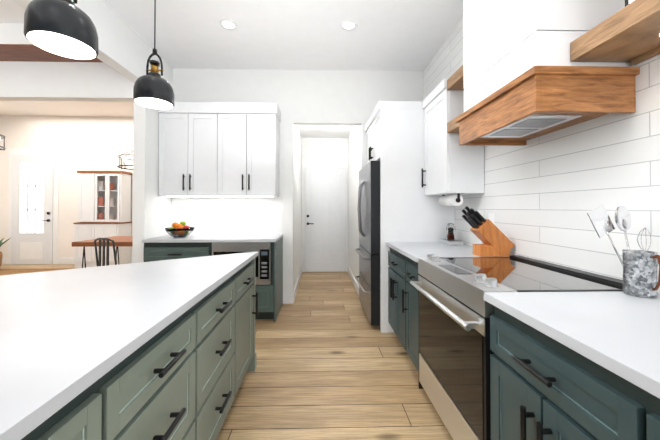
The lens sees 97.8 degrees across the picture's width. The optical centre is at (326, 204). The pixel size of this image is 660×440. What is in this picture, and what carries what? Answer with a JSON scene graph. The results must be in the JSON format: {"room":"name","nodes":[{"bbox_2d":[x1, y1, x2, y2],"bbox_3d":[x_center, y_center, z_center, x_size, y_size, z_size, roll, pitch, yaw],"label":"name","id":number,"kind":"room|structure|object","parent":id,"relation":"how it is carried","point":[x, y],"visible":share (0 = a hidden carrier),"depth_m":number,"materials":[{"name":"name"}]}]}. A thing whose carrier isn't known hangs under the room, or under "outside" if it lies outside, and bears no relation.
{"room":"kitchen","nodes":[
{"label":"kitchen","id":0,"kind":"room"},
{"bbox_2d":[0,134,5,150],"bbox_3d":[-4.746,-1.288,3.855,0.618,1.018,0.618,0,-1,-1],"label":"chandelier","id":1,"kind":"object","parent":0,"point":[4,148],"visible":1,"depth_m":4.10,"materials":[{"name":"black metal"}]},
{"bbox_2d":[0,115,132,257],"bbox_3d":[-4.791,-0.335,6.555,5.400,3.330,0.120,0,-1,-1],"label":"wall","id":2,"kind":"structure","parent":0,"point":[92,143],"depth_m":6.48,"materials":[{"name":"white paint"}]},
{"bbox_2d":[11,155,53,263],"bbox_3d":[-6.547,0.105,6.395,0.880,2.434,0.099,0,-1,-1],"label":"room door","id":3,"kind":"structure","parent":2,"relation":"in","point":[32,210],"depth_m":6.40,"materials":[{"name":"paint"}]},
{"bbox_2d":[8,148,59,264],"bbox_3d":[-6.548,0.029,6.434,1.120,2.600,0.030,0,-1,-1],"label":"door frame","id":4,"kind":"structure","parent":2,"relation":"attached to","point":[55,152],"depth_m":6.43,"materials":[{"name":"white wood"}]},
{"bbox_2d":[2,258,131,263],"bbox_3d":[-4.854,1.259,6.470,5.270,0.140,0.014,0,-1,-1],"label":"baseboard","id":5,"kind":"structure","parent":2,"relation":"attached to","point":[4,260],"depth_m":6.44,"materials":[{"name":"white wood"}]},
{"bbox_2d":[0,61,133,101],"bbox_3d":[-4.775,-1.611,3.198,5.270,0.850,0.120,0,-1,-1],"label":"wall","id":6,"kind":"structure","parent":0,"point":[64,81],"depth_m":3.18,"materials":[{"name":"white paint"}]},
{"bbox_2d":[0,101,133,115],"bbox_3d":[-4.752,-2.067,4.949,5.400,0.100,3.370,0,-1,-1],"label":"ceiling","id":7,"kind":"structure","parent":0,"point":[49,108],"depth_m":6.00,"materials":[{"name":"beige paint"}]},
{"bbox_2d":[117,150,132,169],"bbox_3d":[-2.994,-1.294,4.647,0.618,1.448,0.618,0,-1,-1],"label":"chandelier","id":8,"kind":"object","parent":7,"relation":"hanging from","point":[124,161],"visible":0.5,"depth_m":4.43,"materials":[{"name":"black metal"}]},
{"bbox_2d":[132,43,172,262],"bbox_3d":[-2.082,-0.253,3.483,0.130,3.100,0.590,0,-1,-1],"label":"wall","id":9,"kind":"structure","parent":0,"point":[152,213],"depth_m":3.24,"materials":[{"name":"white paint"}]},
{"bbox_2d":[0,264,452,439],"bbox_3d":[-2.979,1.310,1.869,10.000,0.060,12.000,0,-1,-1],"label":"floor","id":10,"kind":"structure","parent":0,"point":[333,363],"depth_m":2.12,"materials":[{"name":"brown wood"}]},
{"bbox_2d":[0,268,75,275],"bbox_3d":[-5.884,1.308,5.211,2.890,0.013,1.420,0,-1,-1],"label":"jute rug","id":11,"kind":"object","parent":10,"relation":"on","point":[11,271],"depth_m":5.74,"materials":[{"name":"brown wicker"}]},
{"bbox_2d":[0,237,9,265],"bbox_3d":[-6.688,0.916,5.733,0.567,0.782,0.613,0,-1,-1],"label":"potted plant","id":12,"kind":"object","parent":11,"relation":"on","point":[1,243],"visible":1,"depth_m":5.79,"materials":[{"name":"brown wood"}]},
{"bbox_2d":[72,236,132,267],"bbox_3d":[-3.019,0.927,4.623,1.350,0.765,0.900,0,-1,-1],"label":"dining table","id":13,"kind":"object","parent":10,"relation":"on","point":[123,240],"visible":0.25,"depth_m":4.24,"materials":[{"name":"brown wood"}]},
{"bbox_2d":[73,171,131,267],"bbox_3d":[-4.833,0.301,6.252,0.940,2.050,0.430,0,-1,-1],"label":"hutch","id":14,"kind":"object","parent":10,"relation":"on","point":[104,204],"visible":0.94,"depth_m":6.12,"materials":[{"name":"white wood"}]},
{"bbox_2d":[94,238,116,265],"bbox_3d":[-2.748,0.861,3.854,0.467,0.884,0.481,0,-1,19],"label":"chair","id":15,"kind":"object","parent":10,"relation":"on","point":[98,263],"visible":0.5,"depth_m":3.64,"materials":[{"name":"grey metal"}]},
{"bbox_2d":[8,255,257,439],"bbox_3d":[-1.064,0.824,0.498,1.164,0.884,3.558,0,-1,-1],"label":"kitchen island","id":16,"kind":"object","parent":10,"relation":"on","point":[159,350],"depth_m":1.04,"materials":[{"name":"green wood"}]},
{"bbox_2d":[0,251,258,439],"bbox_3d":[-1.196,0.366,0.486,1.398,0.032,3.590,0,-1,-1],"label":"island countertop","id":17,"kind":"structure","parent":16,"relation":"on","point":[59,329],"depth_m":0.91,"materials":[{"name":"white stone"}]},
{"bbox_2d":[142,242,209,261],"bbox_3d":[-1.650,0.855,3.455,0.728,0.884,0.626,0,-1,-1],"label":"base cabinet","id":18,"kind":"object","parent":10,"relation":"on","point":[153,251],"depth_m":3.16,"materials":[{"name":"green wood"}]},
{"bbox_2d":[210,234,282,321],"bbox_3d":[-0.959,0.856,3.471,0.782,0.884,0.626,0,-1,-1],"label":"base cabinet","id":19,"kind":"object","parent":10,"relation":"on","point":[269,274],"depth_m":3.17,"materials":[{"name":"green wood"}]},
{"bbox_2d":[142,234,281,241],"bbox_3d":[-1.290,0.398,3.461,1.448,0.032,0.640,0,-1,-1],"label":"countertop","id":20,"kind":"structure","parent":19,"relation":"on","point":[192,237],"depth_m":3.25,"materials":[{"name":"white stone"}]},
{"bbox_2d":[164,221,194,236],"bbox_3d":[-1.735,0.285,3.410,0.322,0.190,0.322,0,-1,-1],"label":"fruit bowl","id":21,"kind":"object","parent":20,"relation":"on","point":[182,229],"visible":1,"depth_m":3.34,"materials":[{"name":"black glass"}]},
{"bbox_2d":[355,161,379,325],"bbox_3d":[0.806,0.424,3.391,0.872,1.745,0.868,0,-1,-1],"label":"fridge","id":22,"kind":"object","parent":10,"relation":"on","point":[368,210],"visible":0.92,"depth_m":3.01,"materials":[{"name":"silver metal"}]},
{"bbox_2d":[365,101,454,332],"bbox_3d":[0.903,0.121,3.385,0.800,2.350,0.911,0,-1,-1],"label":"cabinet","id":23,"kind":"object","parent":10,"relation":"on","point":[410,211],"visible":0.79,"depth_m":2.93,"materials":[{"name":"white wood"}]},
{"bbox_2d":[386,242,479,371],"bbox_3d":[0.957,0.829,2.456,0.734,0.915,0.926,0,-1,-1],"label":"base cabinet","id":24,"kind":"object","parent":10,"relation":"on","point":[403,307],"visible":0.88,"depth_m":2.34,"materials":[{"name":"green wood"}]},
{"bbox_2d":[439,223,463,244],"bbox_3d":[1.201,0.274,2.780,0.132,0.198,0.240,0,-1,-1],"label":"tray","id":25,"kind":"object","parent":24,"relation":"on","point":[450,235],"visible":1,"depth_m":2.74,"materials":[{"name":"silver metal"}]},
{"bbox_2d":[462,206,514,256],"bbox_3d":[1.157,0.188,2.079,0.338,0.356,0.110,0,-1,-1],"label":"knife block","id":26,"kind":"object","parent":24,"relation":"on","point":[492,237],"visible":1,"depth_m":2.03,"materials":[{"name":"brown wood"}]},
{"bbox_2d":[410,253,622,439],"bbox_3d":[0.959,0.799,1.586,0.771,0.956,0.802,0,-1,-1],"label":"range","id":27,"kind":"object","parent":10,"relation":"on","point":[455,313],"visible":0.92,"depth_m":1.44,"materials":[{"name":"silver metal"}]},
{"bbox_2d":[490,303,599,439],"bbox_3d":[1.017,0.828,0.871,0.691,0.884,0.624,0,-1,-1],"label":"base cabinet","id":28,"kind":"object","parent":10,"relation":"on","point":[574,365],"depth_m":0.92,"materials":[{"name":"green wood"}]},
{"bbox_2d":[484,291,659,398],"bbox_3d":[1.026,0.362,0.073,0.711,0.032,2.230,0,-1,-1],"label":"countertop","id":29,"kind":"structure","parent":28,"relation":"on","point":[616,331],"depth_m":0.86,"materials":[{"name":"white stone"}]},
{"bbox_2d":[587,204,659,297],"bbox_3d":[1.202,0.177,1.118,0.258,0.358,0.144,0,-1,-1],"label":"utensil crock","id":30,"kind":"object","parent":29,"relation":"on","point":[640,267],"visible":1,"depth_m":1.13,"materials":[{"name":"grey stone"}]},
{"bbox_2d":[600,367,659,439],"bbox_3d":[1.029,0.823,0.355,0.691,0.884,0.664,0,-1,-1],"label":"base cabinet","id":31,"kind":"object","parent":10,"relation":"on","point":[626,413],"depth_m":0.66,"materials":[{"name":"green wood"}]},
{"bbox_2d":[0,0,463,70],"bbox_3d":[-2.911,-1.891,-0.101,8.840,0.100,7.990,0,-1,-1],"label":"ceiling","id":32,"kind":"structure","parent":0,"point":[396,25],"depth_m":3.00,"materials":[{"name":"white paint"}]},
{"bbox_2d":[0,23,101,61],"bbox_3d":[-4.770,-1.694,2.981,5.270,0.228,0.315,0,-1,-1],"label":"cross beam","id":33,"kind":"structure","parent":32,"relation":"attached to","point":[16,44],"depth_m":2.95,"materials":[{"name":"brown wood"}]},
{"bbox_2d":[24,0,98,59],"bbox_3d":[-1.010,-1.217,1.113,0.212,1.218,0.212,0,-1,-1],"label":"pendant light","id":34,"kind":"object","parent":32,"relation":"hanging from","point":[65,28],"visible":1,"depth_m":1.07,"materials":[{"name":"black metal"}]},
{"bbox_2d":[12,0,145,82],"bbox_3d":[-1.988,-1.619,-0.437,0.130,0.450,7.280,0,-1,-1],"label":"beam","id":35,"kind":"structure","parent":32,"relation":"attached to","point":[122,46],"depth_m":2.74,"materials":[{"name":"white paint"}]},
{"bbox_2d":[133,0,174,109],"bbox_3d":[-1.024,-1.210,1.722,0.212,1.218,0.212,0,-1,-1],"label":"pendant light","id":36,"kind":"object","parent":32,"relation":"hanging from","point":[152,89],"visible":1,"depth_m":1.69,"materials":[{"name":"black metal"}]},
{"bbox_2d":[220,19,236,29],"bbox_3d":[-0.982,-1.806,2.890,0.168,0.005,0.168,0,-1,-10],"label":"recessed light","id":37,"kind":"object","parent":32,"relation":"in","point":[227,24],"depth_m":2.88,"materials":[{"name":"white"}]},
{"bbox_2d":[341,20,356,30],"bbox_3d":[0.228,-1.806,2.899,0.168,0.005,0.168,-1,-1,44],"label":"recessed light","id":38,"kind":"object","parent":32,"relation":"in","point":[346,25],"depth_m":2.90,"materials":[{"name":"white"}]},
{"bbox_2d":[173,68,422,293],"bbox_3d":[-0.371,-0.249,3.878,3.570,3.100,0.120,0,-1,-1],"label":"wall","id":39,"kind":"structure","parent":0,"point":[235,85],"depth_m":3.83,"materials":[{"name":"white paint"}]},
{"bbox_2d":[158,102,221,196],"bbox_3d":[-1.636,-0.668,3.625,0.762,1.126,0.326,0,-1,-1],"label":"upper cabinet","id":40,"kind":"object","parent":39,"relation":"attached to","point":[218,149],"depth_m":3.47,"materials":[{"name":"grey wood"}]},
{"bbox_2d":[172,197,282,233],"bbox_3d":[-1.300,0.138,3.789,1.446,0.495,0.006,0,-1,-1],"label":"backsplash","id":41,"kind":"structure","parent":39,"relation":"attached to","point":[238,215],"depth_m":3.79,"materials":[{"name":"tile"}]},
{"bbox_2d":[222,102,280,196],"bbox_3d":[-1.001,-0.668,3.641,0.761,1.126,0.326,0,-1,-1],"label":"upper cabinet","id":42,"kind":"object","parent":39,"relation":"attached to","point":[250,130],"depth_m":3.48,"materials":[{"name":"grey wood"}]},
{"bbox_2d":[294,125,301,287],"bbox_3d":[-0.528,-0.064,4.813,0.120,2.750,1.760,0,-1,-1],"label":"wall","id":43,"kind":"structure","parent":0,"point":[297,201],"depth_m":4.62,"materials":[{"name":"white paint"}]},
{"bbox_2d":[292,266,301,303],"bbox_3d":[-0.461,1.246,4.734,0.017,0.130,1.894,0,-1,-1],"label":"baseboard","id":44,"kind":"structure","parent":43,"relation":"attached to","point":[300,273],"depth_m":4.25,"materials":[{"name":"white wood"}]},
{"bbox_2d":[302,138,347,157],"bbox_3d":[-0.030,-0.054,5.765,1.160,2.750,0.120,0,-1,-1],"label":"wall","id":45,"kind":"structure","parent":0,"point":[324,147],"depth_m":5.72,"materials":[{"name":"white paint"}]},
{"bbox_2d":[302,158,347,271],"bbox_3d":[-0.029,0.201,5.684,0.916,2.240,0.036,0,-1,-1],"label":"door frame","id":46,"kind":"structure","parent":45,"relation":"attached to","point":[324,162],"depth_m":5.68,"materials":[{"name":"white wood"}]},
{"bbox_2d":[305,168,345,271],"bbox_3d":[-0.018,0.297,5.650,0.810,2.034,0.095,0,-1,-1],"label":"hall door","id":47,"kind":"structure","parent":45,"relation":"in","point":[325,219],"depth_m":5.66,"materials":[{"name":"paint"}]},
{"bbox_2d":[299,125,352,137],"bbox_3d":[-0.010,-1.388,4.899,1.160,0.100,1.880,0,-1,-1],"label":"ceiling","id":48,"kind":"structure","parent":0,"point":[307,131],"depth_m":5.24,"materials":[{"name":"white paint"}]},
{"bbox_2d":[348,126,360,285],"bbox_3d":[0.512,-0.063,4.838,0.120,2.750,1.760,0,-1,-1],"label":"wall","id":49,"kind":"structure","parent":0,"point":[354,153],"depth_m":4.81,"materials":[{"name":"white paint"}]},
{"bbox_2d":[348,266,358,296],"bbox_3d":[0.446,1.246,4.762,0.014,0.130,1.880,0,-1,-1],"label":"baseboard","id":50,"kind":"structure","parent":49,"relation":"attached to","point":[353,280],"depth_m":4.69,"materials":[{"name":"white wood"}]},
{"bbox_2d":[423,18,659,292],"bbox_3d":[1.447,-0.290,-0.014,0.120,3.100,7.990,0,-1,-1],"label":"wall","id":51,"kind":"structure","parent":0,"point":[540,197],"depth_m":1.55,"materials":[{"name":"tile"}]},
{"bbox_2d":[421,78,483,195],"bbox_3d":[1.140,-0.579,2.678,0.358,0.965,0.520,0,-1,-1],"label":"upper cabinet","id":52,"kind":"object","parent":51,"relation":"attached to","point":[452,166],"visible":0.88,"depth_m":2.42,"materials":[{"name":"white wood"}]},
{"bbox_2d":[439,193,462,205],"bbox_3d":[1.115,-0.042,2.586,0.096,0.106,0.310,0,-1,-1],"label":"paper towel holder","id":53,"kind":"object","parent":52,"relation":"attached to","point":[453,200],"visible":1,"depth_m":2.48,"materials":[{"name":"white paper"}]},
{"bbox_2d":[447,112,463,132],"bbox_3d":[1.173,-0.634,2.186,0.317,0.105,0.458,0,-1,-1],"label":"shelf","id":54,"kind":"object","parent":51,"relation":"attached to","point":[452,126],"visible":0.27,"depth_m":2.33,"materials":[{"name":"brown wood"}]},
{"bbox_2d":[447,65,464,89],"bbox_3d":[1.173,-0.994,2.189,0.317,0.105,0.458,0,-1,-1],"label":"shelf","id":55,"kind":"object","parent":51,"relation":"attached to","point":[455,80],"visible":0.25,"depth_m":2.29,"materials":[{"name":"brown wood"}]},
{"bbox_2d":[488,213,493,223],"bbox_3d":[1.328,0.127,2.319,0.005,0.115,0.070,0,-1,-1],"label":"wall outlet","id":56,"kind":"object","parent":51,"relation":"attached to","point":[491,216],"depth_m":2.31,"materials":[{"name":"white plastic"}]},
{"bbox_2d":[455,0,639,145],"bbox_3d":[1.114,-1.111,1.605,0.463,1.417,0.723,0,-1,-1],"label":"range hood","id":57,"kind":"object","parent":51,"relation":"attached to","point":[525,79],"visible":0.98,"depth_m":1.35,"materials":[{"name":"white wood"}]},
{"bbox_2d":[570,0,659,64],"bbox_3d":[1.227,-0.669,0.783,0.277,0.105,0.987,0,-1,-1],"label":"shelf","id":58,"kind":"object","parent":51,"relation":"attached to","point":[630,32],"visible":1,"depth_m":1.12,"materials":[{"name":"brown wood"}]},
{"bbox_2d":[625,0,634,6],"bbox_3d":[1.127,-0.800,0.999,0.022,0.158,0.160,0,-1,-1],"label":"sign","id":59,"kind":"object","parent":58,"relation":"on","point":[627,2],"depth_m":1.06,"materials":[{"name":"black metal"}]}
]}

